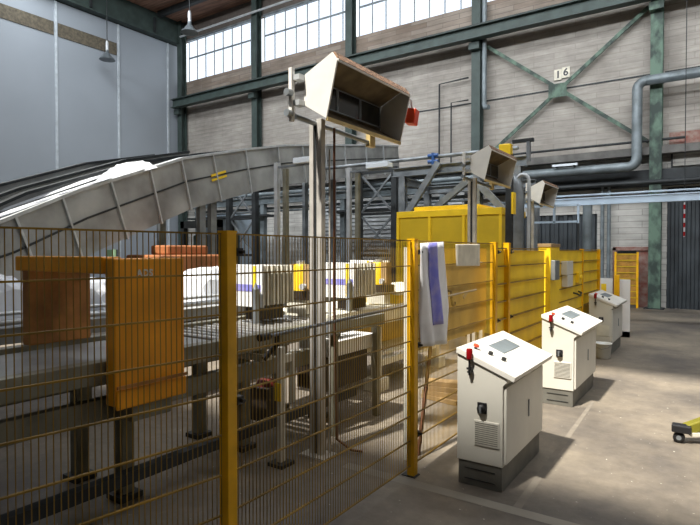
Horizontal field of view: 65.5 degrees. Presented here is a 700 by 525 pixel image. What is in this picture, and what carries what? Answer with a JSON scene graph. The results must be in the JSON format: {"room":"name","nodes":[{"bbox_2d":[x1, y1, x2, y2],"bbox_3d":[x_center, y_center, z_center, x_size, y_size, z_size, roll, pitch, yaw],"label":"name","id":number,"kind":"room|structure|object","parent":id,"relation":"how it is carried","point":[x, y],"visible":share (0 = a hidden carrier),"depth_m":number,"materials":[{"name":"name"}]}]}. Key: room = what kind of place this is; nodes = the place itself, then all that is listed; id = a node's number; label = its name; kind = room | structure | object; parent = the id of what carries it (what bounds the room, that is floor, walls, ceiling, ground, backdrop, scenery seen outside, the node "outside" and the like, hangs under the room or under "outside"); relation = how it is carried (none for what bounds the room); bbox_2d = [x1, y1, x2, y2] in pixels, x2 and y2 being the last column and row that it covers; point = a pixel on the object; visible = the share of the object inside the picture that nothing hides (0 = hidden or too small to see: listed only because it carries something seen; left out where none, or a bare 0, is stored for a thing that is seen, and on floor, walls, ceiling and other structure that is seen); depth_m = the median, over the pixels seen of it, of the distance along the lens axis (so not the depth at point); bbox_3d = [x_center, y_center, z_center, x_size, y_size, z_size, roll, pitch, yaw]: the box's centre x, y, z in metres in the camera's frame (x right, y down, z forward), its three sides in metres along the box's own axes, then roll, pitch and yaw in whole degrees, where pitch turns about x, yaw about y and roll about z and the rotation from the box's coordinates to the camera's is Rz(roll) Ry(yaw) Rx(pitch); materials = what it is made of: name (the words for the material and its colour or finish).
{"room":"factory floor","nodes":[
{"label":"factory floor","id":0,"kind":"room"},
{"bbox_2d":[0,0,177,277],"bbox_3d":[-19.656,-5.084,15.681,0.350,13.160,36.000,1,1,34],"label":"wall","id":1,"kind":"structure","parent":0,"point":[61,105],"depth_m":25.56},
{"bbox_2d":[128,0,250,23],"bbox_3d":[-4.168,-12.828,5.185,41.000,0.250,36.300,1,1,34],"label":"ceiling","id":2,"kind":"structure","parent":0,"point":[207,8],"depth_m":27.93,"materials":[{"name":"wood"}]},
{"bbox_2d":[99,0,114,62],"bbox_3d":[-11.501,-11.349,25.738,0.720,3.500,0.720,1,1,34],"label":"pendant lamp","id":3,"kind":"object","parent":2,"relation":"hanging from","point":[106,57],"visible":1,"depth_m":25.71,"materials":[{"name":"grey metal"}]},
{"bbox_2d":[56,0,178,44],"bbox_3d":[-18.351,-12.317,16.831,0.460,1.180,31.600,1,1,34],"label":"girder","id":4,"kind":"object","parent":2,"relation":"attached to","point":[126,13],"visible":1,"depth_m":27.50,"materials":[{"name":"green metal"}]},
{"bbox_2d":[157,0,206,17],"bbox_3d":[3.406,-12.838,19.446,32.500,0.280,0.200,1,1,34],"label":"roof purlin","id":5,"kind":"structure","parent":2,"relation":"attached to","point":[182,5],"depth_m":27.64,"materials":[{"name":"metal"}]},
{"bbox_2d":[180,0,198,35],"bbox_3d":[-6.622,-11.260,22.423,0.720,3.550,0.720,1,1,34],"label":"pendant lamp","id":6,"kind":"object","parent":2,"relation":"hanging from","point":[188,30],"visible":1,"depth_m":22.38,"materials":[{"name":"grey metal"}]},
{"bbox_2d":[683,0,686,236],"bbox_3d":[8.902,-6.779,14.376,0.050,12.200,0.050,1,1,34],"label":"striped pole","id":7,"kind":"object","parent":2,"relation":"hanging from","point":[684,205],"visible":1,"depth_m":14.43,"materials":[{"name":"metal"}]},
{"bbox_2d":[186,0,317,43],"bbox_3d":[6.653,-12.531,19.603,39.300,0.900,0.300,1,1,34],"label":"wall","id":8,"kind":"structure","parent":0,"point":[244,8],"depth_m":28.06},
{"bbox_2d":[187,17,261,80],"bbox_3d":[-6.689,-11.078,28.555,5.436,2.350,0.160,1,1,34],"label":"window","id":9,"kind":"structure","parent":8,"relation":"in","point":[248,20],"depth_m":28.62,"materials":[{"name":"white glass"}]},
{"bbox_2d":[263,0,344,60],"bbox_3d":[-2.016,-11.017,25.380,5.436,2.350,0.160,1,1,34],"label":"window","id":10,"kind":"structure","parent":8,"relation":"in","point":[296,5],"depth_m":25.64,"materials":[{"name":"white glass"}]},
{"bbox_2d":[359,0,461,35],"bbox_3d":[2.615,-10.956,22.233,5.436,2.350,0.160,1,1,34],"label":"window","id":11,"kind":"structure","parent":8,"relation":"in","point":[379,1],"depth_m":23.03,"materials":[{"name":"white glass"}]},
{"bbox_2d":[0,298,699,524],"bbox_3d":[-3.971,1.839,5.758,41.000,0.300,37.000,1,1,34],"label":"floor","id":12,"kind":"structure","parent":0,"point":[623,464],"depth_m":4.65,"materials":[{"name":"concrete"}]},
{"bbox_2d":[0,151,189,200],"bbox_3d":[-6.281,-0.940,10.442,1.574,3.681,8.518,1,1,25],"label":"conveyor","id":13,"kind":"object","parent":12,"relation":"on","point":[8,189],"visible":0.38,"depth_m":11.27,"materials":[{"name":"metal"}]},
{"bbox_2d":[0,294,332,398],"bbox_3d":[-2.879,1.050,6.210,1.080,1.260,8.000,1,1,34],"label":"bed","id":14,"kind":"object","parent":12,"relation":"on","point":[9,330],"visible":0.03,"depth_m":5.75,"materials":[{"name":"metal"}]},
{"bbox_2d":[0,274,22,327],"bbox_3d":[-3.559,0.347,5.268,0.800,0.503,0.900,1,1,34],"label":"wrapped bundle","id":15,"kind":"object","parent":14,"relation":"on","point":[9,286],"visible":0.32,"depth_m":5.18,"materials":[{"name":"white plastic"}]},
{"bbox_2d":[90,277,105,316],"bbox_3d":[-2.828,0.367,6.343,0.800,0.421,0.700,1,1,34],"label":"wrapped bundle","id":16,"kind":"object","parent":14,"relation":"on","point":[96,282],"visible":0.12,"depth_m":6.00,"materials":[{"name":"white plastic"}]},
{"bbox_2d":[184,266,218,305],"bbox_3d":[-1.985,0.300,7.583,0.800,0.507,0.900,1,1,34],"label":"wrapped bundle","id":17,"kind":"object","parent":14,"relation":"on","point":[217,267],"visible":0.22,"depth_m":7.21,"materials":[{"name":"white plastic"}]},
{"bbox_2d":[126,245,218,322],"bbox_3d":[-2.874,0.636,10.552,1.000,1.920,2.600,1,1,34],"label":"machine","id":18,"kind":"object","parent":12,"relation":"on","point":[173,247],"visible":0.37,"depth_m":9.77,"materials":[{"name":"metal"}]},
{"bbox_2d":[0,311,355,524],"bbox_3d":[-2.019,1.177,3.813,1.120,1.100,6.000,1,1,34],"label":"conveyor","id":19,"kind":"object","parent":12,"relation":"on","point":[41,358],"visible":0.5,"depth_m":3.97,"materials":[{"name":"metal"}]},
{"bbox_2d":[15,256,186,421],"bbox_3d":[-1.828,0.489,3.961,1.275,1.070,0.560,1,1,34],"label":"portal","id":20,"kind":"object","parent":19,"relation":"on","point":[40,266],"visible":0.85,"depth_m":3.69,"materials":[{"name":"paint"}]},
{"bbox_2d":[236,264,293,323],"bbox_3d":[-0.941,0.309,5.730,0.450,0.580,0.590,1,1,34],"label":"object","id":21,"kind":"object","parent":19,"relation":"on","point":[289,275],"visible":0.59,"depth_m":5.58,"materials":[{"name":"white paint"}]},
{"bbox_2d":[287,261,308,313],"bbox_3d":[-0.580,0.280,6.234,0.400,0.600,0.250,1,1,34],"label":"motor","id":22,"kind":"object","parent":19,"relation":"on","point":[298,276],"visible":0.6,"depth_m":6.16,"materials":[{"name":"paint"}]},
{"bbox_2d":[174,21,186,244],"bbox_3d":[-9.285,-5.979,29.922,0.560,14.400,0.640,1,1,34],"label":"steel column","id":23,"kind":"structure","parent":12,"relation":"on","point":[181,113],"depth_m":29.90,"materials":[{"name":"metal"}]},
{"bbox_2d":[0,144,398,279],"bbox_3d":[-2.788,-1.412,13.588,1.920,5.899,17.782,1,1,26],"label":"conveyor","id":24,"kind":"object","parent":12,"relation":"on","point":[141,200],"visible":0.8,"depth_m":10.34,"materials":[{"name":"metal"}]},
{"bbox_2d":[0,175,100,212],"bbox_3d":[-5.340,-1.054,9.176,0.225,1.339,3.139,1,1,28],"label":"plastic film","id":25,"kind":"object","parent":24,"relation":"on","point":[95,177],"visible":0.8,"depth_m":9.43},
{"bbox_2d":[0,176,113,217],"bbox_3d":[-4.692,-0.798,7.894,0.133,1.257,2.954,1,1,28],"label":"plastic film","id":26,"kind":"object","parent":24,"relation":"on","point":[20,208],"visible":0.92,"depth_m":8.07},
{"bbox_2d":[96,161,156,180],"bbox_3d":[-4.048,-1.643,9.854,0.526,0.467,0.950,1,1,34],"label":"plastic film","id":27,"kind":"object","parent":24,"relation":"on","point":[119,169],"visible":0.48,"depth_m":9.70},
{"bbox_2d":[180,220,239,264],"bbox_3d":[-4.052,0.140,16.059,1.650,2.700,1.000,1,1,34],"label":"rack","id":28,"kind":"object","parent":12,"relation":"on","point":[184,225],"visible":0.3,"depth_m":15.99,"materials":[{"name":"metal"}]},
{"bbox_2d":[206,214,251,264],"bbox_3d":[-5.727,-0.433,25.017,2.300,3.500,1.050,1,1,34],"label":"cabinet block","id":29,"kind":"object","parent":12,"relation":"on","point":[242,225],"visible":0.07,"depth_m":24.41,"materials":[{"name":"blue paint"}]},
{"bbox_2d":[226,191,258,264],"bbox_3d":[-3.875,-0.777,19.549,1.480,4.400,0.180,1,1,34],"label":"lattice frame","id":30,"kind":"object","parent":12,"relation":"on","point":[255,195],"visible":0.44,"depth_m":19.28,"materials":[{"name":"metal"}]},
{"bbox_2d":[0,226,492,524],"bbox_3d":[-0.133,0.780,3.502,0.309,1.906,5.839,1,1,38],"label":"wire fence","id":31,"kind":"object","parent":12,"relation":"on","point":[229,398],"visible":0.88,"depth_m":2.86,"materials":[{"name":"metal"}]},
{"bbox_2d":[257,289,476,360],"bbox_3d":[0.391,0.427,4.404,0.098,0.246,3.270,1,1,34],"label":"metal bar","id":32,"kind":"object","parent":31,"relation":"attached to","point":[473,290],"visible":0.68,"depth_m":3.36,"materials":[{"name":"metal"}]},
{"bbox_2d":[419,242,448,346],"bbox_3d":[0.716,0.271,4.597,0.040,0.900,0.600,1,1,34],"label":"towel","id":33,"kind":"object","parent":31,"relation":"hanging from","point":[433,293],"visible":1,"depth_m":4.57,"materials":[{"name":"fabric"}]},
{"bbox_2d":[456,244,479,265],"bbox_3d":[1.143,-0.071,5.238,0.014,0.220,0.611,1,1,34],"label":"paper sheet","id":34,"kind":"object","parent":31,"relation":"hanging from","point":[466,254],"visible":1,"depth_m":5.22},
{"bbox_2d":[248,0,261,233],"bbox_3d":[-4.645,-5.918,26.770,0.560,14.400,0.640,1,1,34],"label":"steel column","id":35,"kind":"structure","parent":12,"relation":"on","point":[256,41],"depth_m":26.71,"materials":[{"name":"metal"}]},
{"bbox_2d":[250,377,275,420],"bbox_3d":[-0.913,1.471,5.909,0.300,0.430,0.300,1,1,34],"label":"motor","id":36,"kind":"object","parent":12,"relation":"on","point":[268,378],"visible":0.45,"depth_m":5.78,"materials":[{"name":"metal"}]},
{"bbox_2d":[268,346,294,469],"bbox_3d":[-0.558,1.211,4.629,0.160,1.000,0.250,1,1,34],"label":"stand","id":37,"kind":"object","parent":12,"relation":"on","point":[282,362],"visible":0.73,"depth_m":4.57,"materials":[{"name":"beige paint"}]},
{"bbox_2d":[274,156,308,264],"bbox_3d":[-1.144,-0.320,11.655,1.300,3.790,0.240,1,1,34],"label":"post","id":38,"kind":"object","parent":12,"relation":"on","point":[300,161],"visible":0.56,"depth_m":11.80,"materials":[{"name":"metal"}]},
{"bbox_2d":[284,67,374,460],"bbox_3d":[-0.140,0.043,5.018,0.270,3.320,1.340,1,1,34],"label":"mast","id":39,"kind":"object","parent":12,"relation":"on","point":[317,128],"visible":0.87,"depth_m":4.78,"materials":[{"name":"metal"}]},
{"bbox_2d":[329,149,329,452],"bbox_3d":[-0.179,0.347,4.796,0.016,2.680,0.014,1,1,34],"label":"conduit","id":40,"kind":"object","parent":39,"relation":"attached to","point":[329,149],"visible":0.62,"depth_m":4.79,"materials":[{"name":"metal"}]},
{"bbox_2d":[304,51,410,144],"bbox_3d":[0.105,-1.433,4.932,0.360,0.544,1.236,1,1,34],"label":"hood","id":41,"kind":"object","parent":39,"relation":"attached to","point":[348,94],"visible":1,"depth_m":4.96,"materials":[{"name":"beige paint"}]},
{"bbox_2d":[405,99,418,125],"bbox_3d":[0.614,-1.497,5.424,0.118,0.245,0.172,0,1,23],"label":"warning lamp","id":42,"kind":"object","parent":41,"relation":"attached to","point":[412,115],"visible":1,"depth_m":5.38,"materials":[{"name":"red plastic"}]},
{"bbox_2d":[186,175,472,264],"bbox_3d":[-1.656,-0.748,21.125,13.500,4.280,0.800,1,1,34],"label":"gantry","id":43,"kind":"object","parent":12,"relation":"on","point":[385,191],"visible":0.27,"depth_m":20.15,"materials":[{"name":"metal"}]},
{"bbox_2d":[297,313,383,435],"bbox_3d":[-0.125,1.129,5.790,0.550,1.120,1.000,1,1,34],"label":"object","id":44,"kind":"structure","parent":12,"relation":"on","point":[372,339],"depth_m":5.77,"materials":[{"name":"metal"}]},
{"bbox_2d":[299,331,371,356],"bbox_3d":[-0.126,0.867,5.865,0.459,0.160,0.770,1,1,34],"label":"tray","id":45,"kind":"object","parent":44,"relation":"on","point":[367,336],"depth_m":5.73,"materials":[{"name":"metal"}]},
{"bbox_2d":[333,128,361,452],"bbox_3d":[-0.019,0.252,4.843,0.263,2.891,0.037,0,1,8],"label":"cable","id":46,"kind":"object","parent":12,"relation":"on","point":[334,213],"visible":0.64,"depth_m":4.84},
{"bbox_2d":[345,0,355,189],"bbox_3d":[-0.013,-5.857,23.622,0.560,14.400,0.640,1,1,34],"label":"steel column","id":47,"kind":"structure","parent":12,"relation":"on","point":[350,5],"depth_m":23.53,"materials":[{"name":"metal"}]},
{"bbox_2d":[248,174,461,193],"bbox_3d":[-2.298,-3.440,25.379,16.200,0.100,0.100,1,1,34],"label":"pipe","id":48,"kind":"object","parent":47,"relation":"attached to","point":[455,174],"visible":0.24,"depth_m":23.05,"materials":[{"name":"metal"}]},
{"bbox_2d":[283,301,444,391],"bbox_3d":[0.193,1.111,7.726,1.180,1.080,2.960,1,1,34],"label":"table","id":49,"kind":"object","parent":12,"relation":"on","point":[369,307],"visible":0.19,"depth_m":7.38,"materials":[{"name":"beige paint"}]},
{"bbox_2d":[326,262,375,311],"bbox_3d":[-0.010,0.288,6.815,0.450,0.580,0.590,1,1,34],"label":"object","id":50,"kind":"object","parent":49,"relation":"on","point":[369,274],"visible":0.51,"depth_m":6.70,"materials":[{"name":"white paint"}]},
{"bbox_2d":[366,259,394,303],"bbox_3d":[0.371,0.257,7.402,0.400,0.600,0.250,1,1,34],"label":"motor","id":51,"kind":"object","parent":49,"relation":"on","point":[374,299],"visible":0.55,"depth_m":7.33,"materials":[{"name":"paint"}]},
{"bbox_2d":[366,336,402,355],"bbox_3d":[0.466,1.204,8.111,0.880,0.040,1.700,1,1,34],"label":"shelf","id":52,"kind":"object","parent":49,"relation":"attached to","point":[368,349],"depth_m":7.80,"materials":[{"name":"beige paint"}]},
{"bbox_2d":[390,282,401,303],"bbox_3d":[0.744,0.443,8.149,0.580,0.240,1.140,1,1,34],"label":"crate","id":53,"kind":"object","parent":49,"relation":"on","point":[397,283],"visible":0.23,"depth_m":7.60,"materials":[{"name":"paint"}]},
{"bbox_2d":[346,161,392,262],"bbox_3d":[0.435,-0.396,12.999,1.300,3.890,0.240,1,1,34],"label":"post","id":54,"kind":"object","parent":12,"relation":"on","point":[378,165],"visible":0.68,"depth_m":13.14,"materials":[{"name":"metal"}]},
{"bbox_2d":[355,166,398,282],"bbox_3d":[0.831,-0.727,16.956,1.480,4.400,0.180,1,1,34],"label":"lattice frame","id":55,"kind":"object","parent":12,"relation":"on","point":[394,181],"visible":0.44,"depth_m":16.74,"materials":[{"name":"metal"}]},
{"bbox_2d":[325,192,464,262],"bbox_3d":[1.431,-0.657,22.378,6.900,4.050,0.160,1,1,34],"label":"panel","id":56,"kind":"object","parent":12,"relation":"on","point":[376,222],"visible":0.18,"depth_m":22.67,"materials":[{"name":"metal"}]},
{"bbox_2d":[418,346,431,455],"bbox_3d":[0.681,1.077,4.849,0.020,1.209,0.344,1,1,34],"label":"wooden stick","id":57,"kind":"object","parent":12,"relation":"on","point":[431,346],"visible":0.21,"depth_m":4.81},
{"bbox_2d":[421,378,457,404],"bbox_3d":[1.162,1.560,6.633,0.546,0.215,0.401,1,1,34],"label":"stack","id":58,"kind":"object","parent":12,"relation":"on","point":[440,380],"visible":0.41,"depth_m":6.58,"materials":[{"name":"cardboard"}]},
{"bbox_2d":[403,247,484,459],"bbox_3d":[1.031,0.775,5.427,0.122,1.840,1.850,1,1,34],"label":"panel","id":59,"kind":"object","parent":12,"relation":"on","point":[471,274],"visible":0.32,"depth_m":5.61,"materials":[{"name":"yellow paint"}]},
{"bbox_2d":[396,204,525,332],"bbox_3d":[2.554,0.138,12.534,2.460,2.840,1.665,1,1,34],"label":"machine housing","id":60,"kind":"object","parent":12,"relation":"on","point":[449,223],"visible":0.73,"depth_m":11.85,"materials":[{"name":"paint"}]},
{"bbox_2d":[343,463,579,524],"bbox_3d":[4.729,1.773,1.300,11.600,0.001,0.210,1,1,34],"label":"joint","id":61,"kind":"object","parent":12,"relation":"on","point":[469,498],"visible":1,"depth_m":3.95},
{"bbox_2d":[392,155,539,250],"bbox_3d":[3.468,-0.564,15.058,3.600,4.146,3.180,1,1,34],"label":"support frame","id":62,"kind":"object","parent":12,"relation":"on","point":[450,191],"visible":0.44,"depth_m":14.21,"materials":[{"name":"metal"}]},
{"bbox_2d":[427,153,438,163],"bbox_3d":[2.177,-2.695,14.129,0.313,0.264,0.100,1,1,34],"label":"valve","id":63,"kind":"object","parent":62,"relation":"on","point":[432,156],"visible":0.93,"depth_m":14.10,"materials":[{"name":"paint"}]},
{"bbox_2d":[325,146,518,169],"bbox_3d":[1.435,-2.764,14.692,6.200,0.100,0.100,1,1,34],"label":"pipe","id":64,"kind":"object","parent":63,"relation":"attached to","point":[514,147],"visible":0.6,"depth_m":14.53,"materials":[{"name":"metal"}]},
{"bbox_2d":[468,0,482,204],"bbox_3d":[4.742,-5.795,20.391,0.560,14.400,0.640,1,1,34],"label":"steel column","id":65,"kind":"structure","parent":12,"relation":"on","point":[475,47],"depth_m":20.31,"materials":[{"name":"metal"}]},
{"bbox_2d":[179,0,290,37],"bbox_3d":[4.149,-11.969,20.288,32.200,0.150,0.100,1,1,34],"label":"pipe","id":66,"kind":"object","parent":65,"relation":"attached to","point":[284,1],"visible":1,"depth_m":26.71,"materials":[{"name":"metal"}]},
{"bbox_2d":[170,0,652,108],"bbox_3d":[4.299,-8.455,20.133,33.700,0.530,0.340,1,1,34],"label":"beam","id":67,"kind":"structure","parent":65,"relation":"attached to","point":[572,9],"depth_m":20.51,"materials":[{"name":"green metal"}]},
{"bbox_2d":[482,0,489,109],"bbox_3d":[4.988,-7.645,20.013,0.217,4.085,0.389,0,1,-23],"label":"downpipe","id":68,"kind":"object","parent":65,"relation":"attached to","point":[485,106],"visible":1,"depth_m":20.05,"materials":[{"name":"metal"}]},
{"bbox_2d":[481,5,648,147],"bbox_3d":[7.229,-5.965,18.843,5.624,4.494,0.160,1,1,34],"label":"brace","id":69,"kind":"object","parent":65,"relation":"attached to","point":[559,89],"visible":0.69,"depth_m":18.66,"materials":[{"name":"green paint"}]},
{"bbox_2d":[460,152,493,343],"bbox_3d":[2.103,-0.042,8.921,0.270,3.340,1.340,1,1,34],"label":"mast","id":70,"kind":"object","parent":12,"relation":"on","point":[472,183],"visible":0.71,"depth_m":8.67,"materials":[{"name":"metal"}]},
{"bbox_2d":[470,145,516,188],"bbox_3d":[2.348,-1.528,8.835,0.360,0.544,1.236,1,1,34],"label":"hood","id":71,"kind":"object","parent":70,"relation":"attached to","point":[491,164],"visible":1,"depth_m":8.95,"materials":[{"name":"beige paint"}]},
{"bbox_2d":[456,331,552,492],"bbox_3d":[1.305,1.175,4.530,0.464,1.075,1.108,1,1,34],"label":"base cabinet","id":72,"kind":"object","parent":12,"relation":"on","point":[500,395],"visible":1,"depth_m":4.20,"materials":[{"name":"metal"}]},
{"bbox_2d":[477,402,486,413],"bbox_3d":[0.990,1.103,4.107,0.075,0.085,0.050,1,1,34],"label":"switch plate","id":73,"kind":"object","parent":72,"relation":"attached to","point":[481,406],"depth_m":4.10,"materials":[{"name":"black plastic"}]},
{"bbox_2d":[474,419,498,448],"bbox_3d":[1.030,1.296,4.108,0.195,0.190,0.010,1,1,34],"label":"vent grille","id":74,"kind":"object","parent":72,"relation":"attached to","point":[486,431],"depth_m":4.10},
{"bbox_2d":[499,138,533,249],"bbox_3d":[3.060,-0.324,10.031,0.620,3.860,0.160,1,1,34],"label":"yellow hoist","id":75,"kind":"object","parent":12,"relation":"on","point":[510,196],"visible":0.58,"depth_m":10.04,"materials":[{"name":"paint"}]},
{"bbox_2d":[513,173,530,249],"bbox_3d":[3.258,-0.119,10.783,0.622,3.422,0.300,1,1,34],"label":"duct","id":76,"kind":"object","parent":12,"relation":"on","point":[518,218],"visible":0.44,"depth_m":10.61,"materials":[{"name":"metal"}]},
{"bbox_2d":[524,183,542,249],"bbox_3d":[4.343,-0.128,12.839,0.270,3.360,1.340,1,1,34],"label":"mast","id":77,"kind":"object","parent":12,"relation":"on","point":[525,199],"visible":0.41,"depth_m":12.57,"materials":[{"name":"metal"}]},
{"bbox_2d":[531,180,558,207],"bbox_3d":[4.548,-1.583,12.732,0.360,0.544,1.236,1,1,34],"label":"hood","id":78,"kind":"object","parent":77,"relation":"attached to","point":[544,193],"visible":0.88,"depth_m":12.82,"materials":[{"name":"beige paint"}]},
{"bbox_2d":[490,242,600,348],"bbox_3d":[3.293,0.676,8.489,0.240,1.920,6.270,1,1,34],"label":"fence","id":79,"kind":"object","parent":12,"relation":"on","point":[527,284],"visible":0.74,"depth_m":7.36,"materials":[{"name":"metal"}]},
{"bbox_2d":[513,402,593,508],"bbox_3d":[2.047,1.699,5.172,0.130,0.001,3.200,1,1,34],"label":"floor marking","id":80,"kind":"object","parent":12,"relation":"on","point":[521,501],"depth_m":4.58,"materials":[{"name":"paint"}]},
{"bbox_2d":[534,204,579,249],"bbox_3d":[5.057,0.057,13.494,1.170,2.965,0.040,1,1,34],"label":"guard rail","id":81,"kind":"object","parent":12,"relation":"on","point":[562,205],"visible":0.5,"depth_m":13.28,"materials":[{"name":"metal"}]},
{"bbox_2d":[541,306,602,406],"bbox_3d":[2.810,1.131,6.850,0.464,1.075,1.318,1,1,34],"label":"base cabinet","id":82,"kind":"object","parent":12,"relation":"on","point":[568,333],"visible":0.98,"depth_m":6.42,"materials":[{"name":"metal"}]},
{"bbox_2d":[554,361,570,378],"bbox_3d":[2.475,1.253,6.341,0.195,0.190,0.010,1,1,34],"label":"vent grille","id":83,"kind":"object","parent":82,"relation":"attached to","point":[562,369],"depth_m":6.34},
{"bbox_2d":[488,188,699,250],"bbox_3d":[9.986,-0.059,11.351,14.600,3.280,0.400,1,1,34],"label":"frame","id":84,"kind":"object","parent":12,"relation":"on","point":[587,203],"visible":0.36,"depth_m":13.59,"materials":[{"name":"blue paint"}]},
{"bbox_2d":[600,187,604,277],"bbox_3d":[8.413,-0.560,18.154,0.111,3.980,0.111,-1,1,-33],"label":"riser pipe","id":85,"kind":"object","parent":12,"relation":"on","point":[602,188],"visible":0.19,"depth_m":18.11,"materials":[{"name":"metal"}]},
{"bbox_2d":[596,341,611,358],"bbox_3d":[4.290,1.492,9.225,0.290,0.260,0.299,1,1,34],"label":"bucket","id":86,"kind":"object","parent":12,"relation":"on","point":[603,349],"visible":0.8,"depth_m":9.13,"materials":[{"name":"plastic"}]},
{"bbox_2d":[589,290,626,353],"bbox_3d":[4.752,1.070,10.009,0.464,1.075,1.268,1,1,34],"label":"base cabinet","id":87,"kind":"object","parent":12,"relation":"on","point":[605,306],"visible":0.82,"depth_m":9.58,"materials":[{"name":"metal"}]},
{"bbox_2d":[597,325,608,335],"bbox_3d":[4.431,1.192,9.521,0.195,0.190,0.010,1,1,34],"label":"vent grille","id":88,"kind":"object","parent":87,"relation":"attached to","point":[602,330],"depth_m":9.52,"materials":[{"name":"metal"}]},
{"bbox_2d":[606,187,610,277],"bbox_3d":[8.579,-0.558,18.042,0.111,3.980,0.111,-1,1,-33],"label":"riser pipe","id":89,"kind":"object","parent":12,"relation":"on","point":[608,188],"visible":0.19,"depth_m":18.00,"materials":[{"name":"metal"}]},
{"bbox_2d":[600,278,629,337],"bbox_3d":[5.628,0.956,11.593,0.600,1.240,0.090,1,1,34],"label":"board","id":90,"kind":"object","parent":12,"relation":"on","point":[606,284],"visible":0.46,"depth_m":11.50,"materials":[{"name":"white paint"}]},
{"bbox_2d":[614,275,619,296],"bbox_3d":[5.611,0.919,11.435,0.090,1.320,0.090,1,1,34],"label":"post","id":91,"kind":"object","parent":12,"relation":"on","point":[617,277],"visible":0.44,"depth_m":11.39,"materials":[{"name":"metal"}]},
{"bbox_2d":[614,252,638,307],"bbox_3d":[8.929,0.561,17.583,0.700,1.800,0.060,1,1,34],"label":"gate","id":92,"kind":"object","parent":12,"relation":"on","point":[626,266],"visible":0.62,"depth_m":17.52,"materials":[{"name":"metal"}]},
{"bbox_2d":[643,0,664,309],"bbox_3d":[9.622,-5.731,17.076,0.560,14.400,0.640,1,1,34],"label":"steel column","id":93,"kind":"structure","parent":12,"relation":"on","point":[656,7],"depth_m":17.04,"materials":[{"name":"metal"}]},
{"bbox_2d":[363,67,699,188],"bbox_3d":[9.401,-4.346,16.866,21.500,2.932,0.300,1,1,34],"label":"pipe","id":94,"kind":"object","parent":93,"relation":"attached to","point":[637,89],"visible":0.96,"depth_m":17.04,"materials":[{"name":"metal"}]},
{"bbox_2d":[465,177,699,194],"bbox_3d":[8.893,-2.538,17.488,13.000,0.140,0.140,1,1,34],"label":"pipe","id":95,"kind":"object","parent":93,"relation":"attached to","point":[687,179],"visible":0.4,"depth_m":17.50,"materials":[{"name":"metal"}]},
{"bbox_2d":[513,136,684,154],"bbox_3d":[7.626,-3.877,18.444,6.400,0.080,0.080,1,1,34],"label":"pipe","id":96,"kind":"object","parent":93,"relation":"attached to","point":[677,137],"visible":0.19,"depth_m":18.12,"materials":[{"name":"metal"}]},
{"bbox_2d":[671,417,699,442],"bbox_3d":[3.796,1.523,5.044,1.515,0.360,0.287,0,1,14],"label":"stacker leg","id":97,"kind":"object","parent":12,"relation":"on","point":[692,427],"visible":1,"depth_m":5.11,"materials":[{"name":"yellow paint"}]},
{"bbox_2d":[187,0,699,307],"bbox_3d":[6.653,-3.682,19.774,39.300,10.200,0.300,1,1,34],"label":"wall","id":98,"kind":"structure","parent":0,"point":[224,124],"depth_m":19.44,"materials":[{"name":"brick"}]},
{"bbox_2d":[187,0,570,94],"bbox_3d":[6.619,-9.255,19.617,39.300,0.950,0.420,1,1,34],"label":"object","id":99,"kind":"structure","parent":98,"relation":"attached to","point":[496,9],"depth_m":22.84,"materials":[{"name":"brick"}]},
{"bbox_2d":[265,142,699,189],"bbox_3d":[6.608,-3.574,19.354,38.900,0.240,0.450,1,1,34],"label":"wall ledge","id":100,"kind":"object","parent":98,"relation":"attached to","point":[695,146],"visible":0.44,"depth_m":18.20,"materials":[{"name":"concrete"}]},
{"bbox_2d":[438,77,468,162],"bbox_3d":[4.003,-5.416,21.119,1.236,3.355,0.070,1,1,34],"label":"conduit","id":101,"kind":"object","parent":100,"relation":"on","point":[465,77],"visible":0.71,"depth_m":21.41,"materials":[{"name":"metal"}]},
{"bbox_2d":[450,99,468,162],"bbox_3d":[4.211,-4.986,20.986,0.730,2.500,0.060,1,1,34],"label":"conduit","id":102,"kind":"object","parent":100,"relation":"on","point":[467,99],"visible":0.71,"depth_m":21.15,"materials":[{"name":"metal"}]},
{"bbox_2d":[419,66,699,111],"bbox_3d":[9.540,-6.045,17.572,22.100,0.050,0.020,1,1,34],"label":"trim","id":103,"kind":"structure","parent":98,"relation":"attached to","point":[695,66],"depth_m":18.82,"materials":[{"name":"metal"}]},
{"bbox_2d":[524,214,596,250],"bbox_3d":[6.808,-0.130,19.671,3.950,3.100,0.110,1,1,34],"label":"door","id":104,"kind":"structure","parent":98,"relation":"in","point":[564,234],"depth_m":19.11,"materials":[{"name":"metal"}]},
{"bbox_2d":[554,66,569,80],"bbox_3d":[7.397,-6.593,18.980,0.520,0.410,0.024,1,1,34],"label":"number sign","id":105,"kind":"object","parent":98,"relation":"attached to","point":[564,72],"visible":1,"depth_m":18.96,"materials":[{"name":"white plastic"}]},
{"bbox_2d":[494,166,699,195],"bbox_3d":[13.969,-2.639,14.458,21.200,0.520,0.260,1,1,34],"label":"lintel","id":106,"kind":"object","parent":98,"relation":"attached to","point":[694,171],"depth_m":17.79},
{"bbox_2d":[613,247,647,306],"bbox_3d":[9.417,0.465,18.139,1.100,1.970,0.730,1,1,34],"label":"door","id":107,"kind":"structure","parent":98,"relation":"in","point":[643,251],"depth_m":17.71,"materials":[{"name":"red metal"}]},
{"bbox_2d":[666,186,699,309],"bbox_3d":[13.614,-0.415,15.045,8.400,3.850,0.100,1,1,34],"label":"door","id":108,"kind":"structure","parent":98,"relation":"in","point":[683,253],"depth_m":17.14,"materials":[{"name":"metal"}]},
{"bbox_2d":[669,129,699,144],"bbox_3d":[11.011,-3.870,16.530,2.250,0.400,0.140,1,1,34],"label":"brick patch","id":109,"kind":"object","parent":98,"relation":"attached to","point":[692,136],"visible":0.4,"depth_m":16.84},
{"bbox_2d":[671,152,699,167],"bbox_3d":[10.827,-3.262,16.673,1.700,0.640,0.110,1,1,34],"label":"window","id":110,"kind":"structure","parent":98,"relation":"in","point":[692,158],"depth_m":16.91,"materials":[{"name":"glass"}]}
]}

